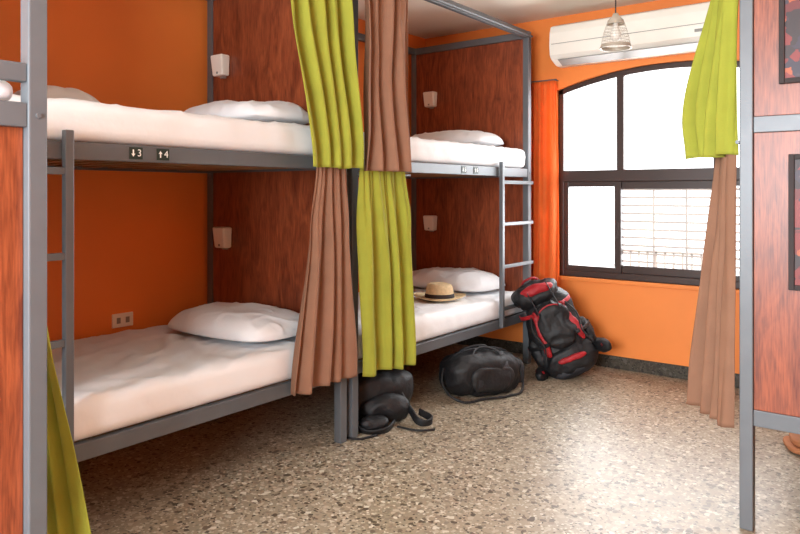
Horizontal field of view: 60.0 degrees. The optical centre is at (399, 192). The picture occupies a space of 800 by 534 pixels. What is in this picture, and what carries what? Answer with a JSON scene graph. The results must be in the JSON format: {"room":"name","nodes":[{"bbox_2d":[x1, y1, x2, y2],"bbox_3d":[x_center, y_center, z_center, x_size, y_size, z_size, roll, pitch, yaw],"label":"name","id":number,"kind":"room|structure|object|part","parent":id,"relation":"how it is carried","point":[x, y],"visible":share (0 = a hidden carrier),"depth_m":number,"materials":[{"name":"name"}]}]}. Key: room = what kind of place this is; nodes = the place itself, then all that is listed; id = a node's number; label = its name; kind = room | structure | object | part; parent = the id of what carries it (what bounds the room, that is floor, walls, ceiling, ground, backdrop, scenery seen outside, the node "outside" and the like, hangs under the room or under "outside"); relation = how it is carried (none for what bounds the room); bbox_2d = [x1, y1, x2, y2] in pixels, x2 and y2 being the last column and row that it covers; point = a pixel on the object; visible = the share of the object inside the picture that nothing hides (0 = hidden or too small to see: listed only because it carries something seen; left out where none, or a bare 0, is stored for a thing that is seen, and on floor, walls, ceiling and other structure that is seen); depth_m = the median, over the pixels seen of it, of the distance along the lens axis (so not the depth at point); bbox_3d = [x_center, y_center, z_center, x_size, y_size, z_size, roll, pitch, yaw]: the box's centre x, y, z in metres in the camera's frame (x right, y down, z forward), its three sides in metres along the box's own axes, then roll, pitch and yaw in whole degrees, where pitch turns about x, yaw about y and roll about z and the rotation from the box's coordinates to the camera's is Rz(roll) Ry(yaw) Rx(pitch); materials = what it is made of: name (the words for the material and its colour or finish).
{"room":"dormitory","nodes":[
{"label":"dormitory","id":0,"kind":"room"},
{"bbox_2d":[0,0,424,340],"bbox_3d":[-1.906,-0.040,3.755,0.150,2.780,6.850,0,0,37],"label":"wall","id":1,"kind":"structure","parent":0,"point":[140,238],"depth_m":4.05,"materials":[{"name":"orange paint"}]},
{"bbox_2d":[112,312,132,327],"bbox_3d":[-1.605,0.735,4.012,0.014,0.080,0.130,0,0,37],"label":"power outlet","id":2,"kind":"object","parent":1,"relation":"attached to","point":[121,319],"visible":1,"depth_m":4.01,"materials":[{"name":"white plastic"}]},
{"bbox_2d":[78,340,799,533],"bbox_3d":[0.227,1.400,2.124,5.620,0.100,7.250,0,0,37],"label":"floor","id":3,"kind":"structure","parent":0,"point":[599,450],"depth_m":3.37,"materials":[{"name":"stone"}]},
{"bbox_2d":[0,0,51,533],"bbox_3d":[-1.967,0.035,2.000,1.775,2.630,1.078,0,0,37],"label":"bunk bed","id":4,"kind":"object","parent":3,"relation":"on","point":[24,148],"visible":1,"depth_m":1.84,"materials":[{"name":"grey paint"}]},
{"bbox_2d":[0,80,12,100],"bbox_3d":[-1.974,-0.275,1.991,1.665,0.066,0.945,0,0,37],"label":"pillow","id":5,"kind":"object","parent":4,"relation":"on","point":[6,91],"visible":0.88,"depth_m":1.84,"materials":[{"name":"white fabric"}]},
{"bbox_3d":[-1.301,0.383,1.476,0.012,1.115,0.954,0,0,37],"label":"wood panel","id":6,"kind":"part","parent":4,"relation":"part of","materials":[{"name":"red wood"}]},
{"bbox_3d":[-1.293,-0.320,1.470,0.030,0.050,0.955,0,0,37],"label":"guard rail","id":7,"kind":"part","parent":4,"relation":"part of","materials":[{"name":"grey metal"}]},
{"bbox_2d":[47,327,90,533],"bbox_3d":[-1.104,0.497,2.085,0.399,1.275,0.130,0,0,21],"label":"curtain","id":8,"kind":"object","parent":4,"relation":"hanging from","point":[67,513],"visible":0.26,"depth_m":2.06,"materials":[{"name":"fabric"}]},
{"bbox_2d":[47,0,347,462],"bbox_3d":[-1.302,0.035,3.359,1.180,2.630,1.875,0,0,37],"label":"bunk bed","id":9,"kind":"object","parent":3,"relation":"on","point":[266,199],"visible":0.45,"depth_m":3.99,"materials":[{"name":"grey paint"}]},
{"bbox_2d":[129,147,142,158],"bbox_3d":[-1.054,-0.159,2.769,0.004,0.048,0.058,0,0,37],"label":"number sign","id":10,"kind":"object","parent":9,"relation":"attached to","point":[134,152],"visible":1,"depth_m":2.77,"materials":[{"name":"black plastic"}]},
{"bbox_2d":[8,94,312,155],"bbox_3d":[-1.293,-0.277,3.353,1.092,0.169,1.765,0,0,37],"label":"mattress","id":11,"kind":"object","parent":9,"relation":"on","point":[91,122],"visible":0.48,"depth_m":2.90,"materials":[{"name":"white fabric"}]},
{"bbox_2d":[13,85,99,102],"bbox_3d":[-1.676,-0.435,3.372,0.342,0.154,0.421,0,0,26],"label":"pillow","id":12,"kind":"object","parent":11,"relation":"on","point":[54,92],"visible":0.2,"depth_m":3.27,"materials":[{"name":"fabric"}]},
{"bbox_2d":[184,100,308,124],"bbox_3d":[-0.864,-0.431,3.808,0.801,0.146,0.482,0,0,37],"label":"pillow","id":13,"kind":"object","parent":11,"relation":"on","point":[268,111],"visible":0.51,"depth_m":3.55,"materials":[{"name":"fabric"}]},
{"bbox_2d":[157,148,168,160],"bbox_3d":[-0.980,-0.159,2.866,0.004,0.048,0.058,0,0,37],"label":"number sign","id":14,"kind":"object","parent":9,"relation":"attached to","point":[162,154],"visible":1,"depth_m":2.87,"materials":[{"name":"black plastic"}]},
{"bbox_2d":[51,325,295,441],"bbox_3d":[-1.293,0.848,3.352,1.093,0.179,1.765,0,0,37],"label":"mattress","id":15,"kind":"object","parent":9,"relation":"on","point":[125,378],"visible":0.65,"depth_m":3.12,"materials":[{"name":"white fabric"}]},
{"bbox_2d":[167,302,299,341],"bbox_3d":[-0.876,0.689,3.792,0.801,0.155,0.502,0,0,35],"label":"pillow","id":16,"kind":"object","parent":15,"relation":"on","point":[240,322],"visible":0.94,"depth_m":3.59,"materials":[{"name":"fabric"}]},
{"bbox_2d":[211,54,229,78],"bbox_3d":[-1.117,-0.784,4.301,0.111,0.142,0.069,0,0,37],"label":"reading lamp","id":17,"kind":"object","parent":9,"relation":"attached to","point":[219,62],"visible":1,"depth_m":4.27,"materials":[{"name":"white plastic"}]},
{"bbox_2d":[213,227,231,249],"bbox_3d":[-1.101,0.281,4.289,0.111,0.142,0.069,0,0,37],"label":"reading lamp","id":18,"kind":"object","parent":9,"relation":"attached to","point":[222,235],"visible":1,"depth_m":4.26,"materials":[{"name":"white plastic"}]},
{"bbox_3d":[-0.766,-0.145,4.085,1.048,2.150,0.013,0,0,37],"label":"wood panel","id":19,"kind":"part","parent":9,"relation":"part of","materials":[{"name":"red wood"}]},
{"bbox_2d":[291,167,356,395],"bbox_3d":[-0.363,0.420,3.541,0.093,1.130,0.482,0,0,39],"label":"curtain","id":20,"kind":"object","parent":9,"relation":"hanging from","point":[325,349],"visible":0.98,"depth_m":3.53,"materials":[{"name":"brown fabric"}]},
{"bbox_2d":[291,0,363,168],"bbox_3d":[-0.383,-0.687,3.441,0.112,1.126,0.548,0,0,37],"label":"curtain","id":21,"kind":"object","parent":9,"relation":"hanging from","point":[323,29],"visible":1,"depth_m":3.48,"materials":[{"name":"fabric"}]},
{"bbox_2d":[347,368,434,439],"bbox_3d":[-0.124,1.214,4.118,0.585,0.308,0.603,0,0,-18],"label":"black daypack","id":22,"kind":"object","parent":3,"relation":"on","point":[384,398],"visible":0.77,"depth_m":4.05,"materials":[{"name":"fabric"}]},
{"bbox_2d":[347,0,532,437],"bbox_3d":[-0.054,0.035,4.992,1.180,2.630,2.145,0,0,37],"label":"bunk bed","id":23,"kind":"object","parent":3,"relation":"on","point":[484,221],"visible":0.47,"depth_m":5.66,"materials":[{"name":"grey paint"}]},
{"bbox_2d":[356,168,415,376],"bbox_3d":[-0.066,0.433,3.943,0.096,1.157,0.486,0,0,37],"label":"curtain","id":24,"kind":"object","parent":23,"relation":"hanging from","point":[383,215],"visible":0.97,"depth_m":3.91,"materials":[{"name":"fabric"}]},
{"bbox_2d":[363,0,411,171],"bbox_3d":[-0.054,-0.685,3.863,0.127,1.131,0.436,0,0,43],"label":"curtain","id":25,"kind":"object","parent":23,"relation":"hanging from","point":[387,147],"visible":1,"depth_m":3.83,"materials":[{"name":"brown fabric"}]},
{"bbox_2d":[423,91,436,108],"bbox_3d":[0.261,-0.804,6.004,0.111,0.142,0.069,0,0,37],"label":"reading lamp","id":26,"kind":"object","parent":23,"relation":"attached to","point":[430,98],"visible":1,"depth_m":5.98,"materials":[{"name":"white plastic"}]},
{"bbox_2d":[423,215,436,231],"bbox_3d":[0.261,0.266,6.004,0.111,0.142,0.069,0,0,37],"label":"reading lamp","id":27,"kind":"object","parent":23,"relation":"attached to","point":[430,221],"visible":1,"depth_m":5.98,"materials":[{"name":"white plastic"}]},
{"bbox_2d":[358,286,522,358],"bbox_3d":[-0.045,0.846,4.985,1.091,0.184,2.035,0,0,37],"label":"mattress","id":28,"kind":"object","parent":23,"relation":"on","point":[432,318],"visible":0.32,"depth_m":4.74,"materials":[{"name":"white fabric"}]},
{"bbox_2d":[414,282,465,300],"bbox_3d":[0.285,0.703,4.981,0.379,0.111,0.343,0,0,9],"label":"straw hat","id":29,"kind":"object","parent":28,"relation":"on","point":[435,291],"visible":0.99,"depth_m":4.91,"materials":[{"name":"beige wicker"}]},
{"bbox_2d":[412,267,498,291],"bbox_3d":[0.420,0.686,5.570,0.841,0.163,0.502,0,0,40],"label":"pillow","id":30,"kind":"object","parent":28,"relation":"on","point":[461,279],"visible":0.79,"depth_m":5.35,"materials":[{"name":"fabric"}]},
{"bbox_2d":[363,132,524,167],"bbox_3d":[-0.045,-0.277,4.985,1.092,0.170,2.035,0,0,37],"label":"mattress","id":31,"kind":"object","parent":23,"relation":"on","point":[422,150],"visible":0.16,"depth_m":4.73,"materials":[{"name":"white fabric"}]},
{"bbox_2d":[412,130,503,145],"bbox_3d":[0.420,-0.427,5.570,0.821,0.138,0.482,0,0,36],"label":"pillow","id":32,"kind":"object","parent":31,"relation":"on","point":[460,136],"visible":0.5,"depth_m":5.32,"materials":[{"name":"fabric"}]},
{"bbox_3d":[0.565,-0.145,5.825,1.048,2.150,0.013,0,0,37],"label":"wood panel","id":33,"kind":"part","parent":23,"relation":"part of","materials":[{"name":"red wood"}]},
{"bbox_2d":[439,344,524,403],"bbox_3d":[0.542,1.204,4.698,0.644,0.340,0.418,0,0,-25],"label":"duffel bag","id":34,"kind":"object","parent":3,"relation":"on","point":[477,370],"visible":1,"depth_m":4.55,"materials":[{"name":"black fabric"}]},
{"bbox_3d":[0.519,1.061,4.759,0.225,0.054,0.067,0,0,-25],"label":"handle","id":35,"kind":"part","parent":34,"relation":"part of","materials":[{"name":"black fabric"}]},
{"bbox_3d":[0.565,1.061,4.659,0.225,0.054,0.067,0,0,-25],"label":"handle","id":36,"kind":"part","parent":34,"relation":"part of","materials":[{"name":"black fabric"}]},
{"bbox_2d":[511,277,611,380],"bbox_3d":[1.184,1.014,5.174,0.688,0.754,0.500,0,0,1],"label":"backpack","id":37,"kind":"object","parent":3,"relation":"on","point":[563,344],"visible":0.98,"depth_m":5.00,"materials":[{"name":"black fabric"}]},
{"bbox_3d":[1.015,0.757,5.207,0.363,0.207,0.294,-19,-1,2],"label":"lid","id":38,"kind":"part","parent":37,"relation":"part of","materials":[{"name":"black fabric"}]},
{"bbox_3d":[0.996,1.055,4.976,0.056,0.330,0.066,-26,-10,1],"label":"hanging cord","id":39,"kind":"part","parent":37,"relation":"part of","materials":[{"name":"black fabric"}]},
{"bbox_3d":[1.031,1.029,5.019,0.065,0.342,0.058,-20,-9,2],"label":"panel","id":40,"kind":"part","parent":37,"relation":"part of","materials":[{"name":"black fabric"}]},
{"bbox_3d":[1.246,0.916,5.021,0.075,0.317,0.062,-33,-10,0],"label":"panel","id":41,"kind":"part","parent":37,"relation":"part of","materials":[{"name":"black fabric"}]},
{"bbox_3d":[1.283,0.915,4.969,0.056,0.330,0.066,-26,-10,1],"label":"hanging cord","id":42,"kind":"part","parent":37,"relation":"part of","materials":[{"name":"black fabric"}]},
{"bbox_2d":[735,0,799,530],"bbox_3d":[2.425,0.035,3.301,1.118,2.630,2.100,0,0,37],"label":"bunk bed","id":43,"kind":"object","parent":3,"relation":"on","point":[769,110],"visible":1,"depth_m":2.74,"materials":[{"name":"grey paint"}]},
{"bbox_2d":[682,0,738,158],"bbox_3d":[1.362,-0.702,3.042,0.235,1.097,0.295,0,0,23],"label":"curtain","id":44,"kind":"object","parent":43,"relation":"hanging from","point":[709,113],"visible":1,"depth_m":3.00,"materials":[{"name":"fabric"}]},
{"bbox_2d":[686,154,736,427],"bbox_3d":[1.397,0.388,3.057,0.121,1.196,0.347,0,0,-1],"label":"curtain","id":45,"kind":"object","parent":43,"relation":"hanging from","point":[711,371],"visible":0.96,"depth_m":3.00,"materials":[{"name":"fabric"}]},
{"bbox_3d":[1.808,-0.765,2.475,0.983,0.920,0.013,0,0,37],"label":"wood panel","id":46,"kind":"part","parent":43,"relation":"part of","materials":[{"name":"red wood"}]},
{"bbox_3d":[1.808,0.312,2.475,0.983,1.105,0.013,0,0,37],"label":"wood panel","id":47,"kind":"part","parent":43,"relation":"part of","materials":[{"name":"red wood"}]},
{"bbox_2d":[779,0,799,83],"bbox_3d":[1.625,-0.672,2.593,0.368,0.495,0.020,0,0,37],"label":"framed picture","id":48,"kind":"object","parent":43,"relation":"attached to","point":[789,10],"visible":1,"depth_m":2.69},
{"bbox_2d":[785,0,799,77],"bbox_3d":[1.629,-0.672,2.598,0.332,0.459,0.008,0,0,37],"label":"print","id":49,"kind":"object","parent":48,"relation":"attached to","point":[792,7],"depth_m":2.68},
{"bbox_2d":[788,154,799,290],"bbox_3d":[1.639,0.113,2.583,0.335,0.525,0.020,0,0,37],"label":"framed picture","id":50,"kind":"object","parent":43,"relation":"attached to","point":[793,159],"visible":1,"depth_m":2.67},
{"bbox_2d":[795,159,799,284],"bbox_3d":[1.642,0.113,2.588,0.299,0.489,0.008,0,0,37],"label":"print","id":51,"kind":"object","parent":50,"relation":"attached to","point":[797,161],"depth_m":2.67},
{"bbox_2d":[783,433,799,454],"bbox_3d":[2.230,1.310,3.607,0.408,0.088,0.271,0,0,20],"label":"folded blanket","id":52,"kind":"object","parent":3,"relation":"on","point":[792,442],"visible":0.82,"depth_m":3.61,"materials":[{"name":"fabric"}]},
{"bbox_2d":[358,0,656,38],"bbox_3d":[0.227,-1.480,2.124,5.620,0.100,7.250,0,0,37],"label":"ceiling","id":53,"kind":"structure","parent":0,"point":[426,20],"depth_m":5.43,"materials":[{"name":"paint"}]},
{"bbox_2d":[600,0,631,50],"bbox_3d":[1.244,-1.131,3.997,0.176,0.595,0.176,0,0,37],"label":"pendant lamp","id":54,"kind":"object","parent":53,"relation":"hanging from","point":[615,20],"visible":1,"depth_m":3.98,"materials":[{"name":"glass"}]},
{"bbox_3d":[1.244,-0.932,3.997,0.060,0.115,0.060,0,0,37],"label":"bulb","id":55,"kind":"part","parent":54,"relation":"part of","materials":[{"name":"white glass"}]},
{"bbox_3d":[1.244,-0.915,3.997,0.170,0.150,0.169,0,0,37],"label":"lamp shade","id":56,"kind":"part","parent":54,"relation":"part of","materials":[{"name":"glass"}]},
{"bbox_2d":[425,0,738,373],"bbox_3d":[2.353,-0.040,4.904,5.520,2.780,0.150,0,0,37],"label":"wall","id":57,"kind":"structure","parent":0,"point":[655,324],"depth_m":5.33,"materials":[{"name":"orange paint"}]},
{"bbox_2d":[531,79,557,83],"bbox_3d":[1.165,-0.912,5.671,0.280,0.010,0.075,0,0,37],"label":"curtain rod","id":58,"kind":"object","parent":57,"relation":"attached to","point":[549,79],"visible":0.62,"depth_m":5.62,"materials":[{"name":"grey paint"}]},
{"bbox_2d":[531,81,558,286],"bbox_3d":[1.150,-0.046,5.635,0.304,1.708,0.071,0,0,37],"label":"curtain","id":59,"kind":"object","parent":58,"relation":"hanging from","point":[544,132],"visible":0.82,"depth_m":5.63,"materials":[{"name":"orange fabric"}]},
{"bbox_2d":[436,332,738,387],"bbox_3d":[2.303,1.302,4.839,5.196,0.095,0.014,0,0,37],"label":"baseboard","id":60,"kind":"structure","parent":57,"relation":"attached to","point":[623,363],"depth_m":5.28,"materials":[{"name":"stone"}]},
{"bbox_2d":[549,1,709,67],"bbox_3d":[1.718,-1.166,5.156,1.215,0.320,0.222,0,0,37],"label":"air conditioner","id":61,"kind":"object","parent":57,"relation":"attached to","point":[673,30],"visible":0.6,"depth_m":5.05,"materials":[{"name":"white plastic"}]},
{"bbox_3d":[1.985,-0.147,5.156,1.710,1.635,0.067,0,0,37],"label":"frame","id":62,"kind":"part","parent":57,"relation":"part of","materials":[{"name":"black metal"}]},
{"bbox_2d":[559,275,738,293],"bbox_3d":[1.957,0.685,5.119,1.750,0.030,0.050,0,0,37],"label":"sill","id":63,"kind":"structure","parent":57,"relation":"attached to","point":[621,282],"depth_m":5.25,"materials":[{"name":"orange paint"}]},
{"bbox_2d":[564,180,738,281],"bbox_3d":[1.985,0.265,5.156,1.620,0.710,0.063,0,0,37],"label":"sash","id":64,"kind":"object","parent":57,"relation":"attached to","point":[619,186],"visible":0.59,"depth_m":5.35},
{"bbox_2d":[623,188,738,275],"bbox_3d":[2.221,0.250,5.068,1.210,0.800,0.026,0,0,37],"label":"grille","id":65,"kind":"object","parent":57,"relation":"attached to","point":[653,252],"visible":0.34,"depth_m":5.22,"materials":[{"name":"metal"}]},
{"label":"outside","id":66,"kind":"structure","parent":0,"visible":0},
{"bbox_2d":[569,261,738,274],"bbox_3d":[5.129,1.500,8.352,16.000,0.100,8.500,0,0,37],"label":"ground","id":67,"kind":"structure","parent":66,"point":[570,262],"depth_m":14.05,"materials":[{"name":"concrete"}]}
]}

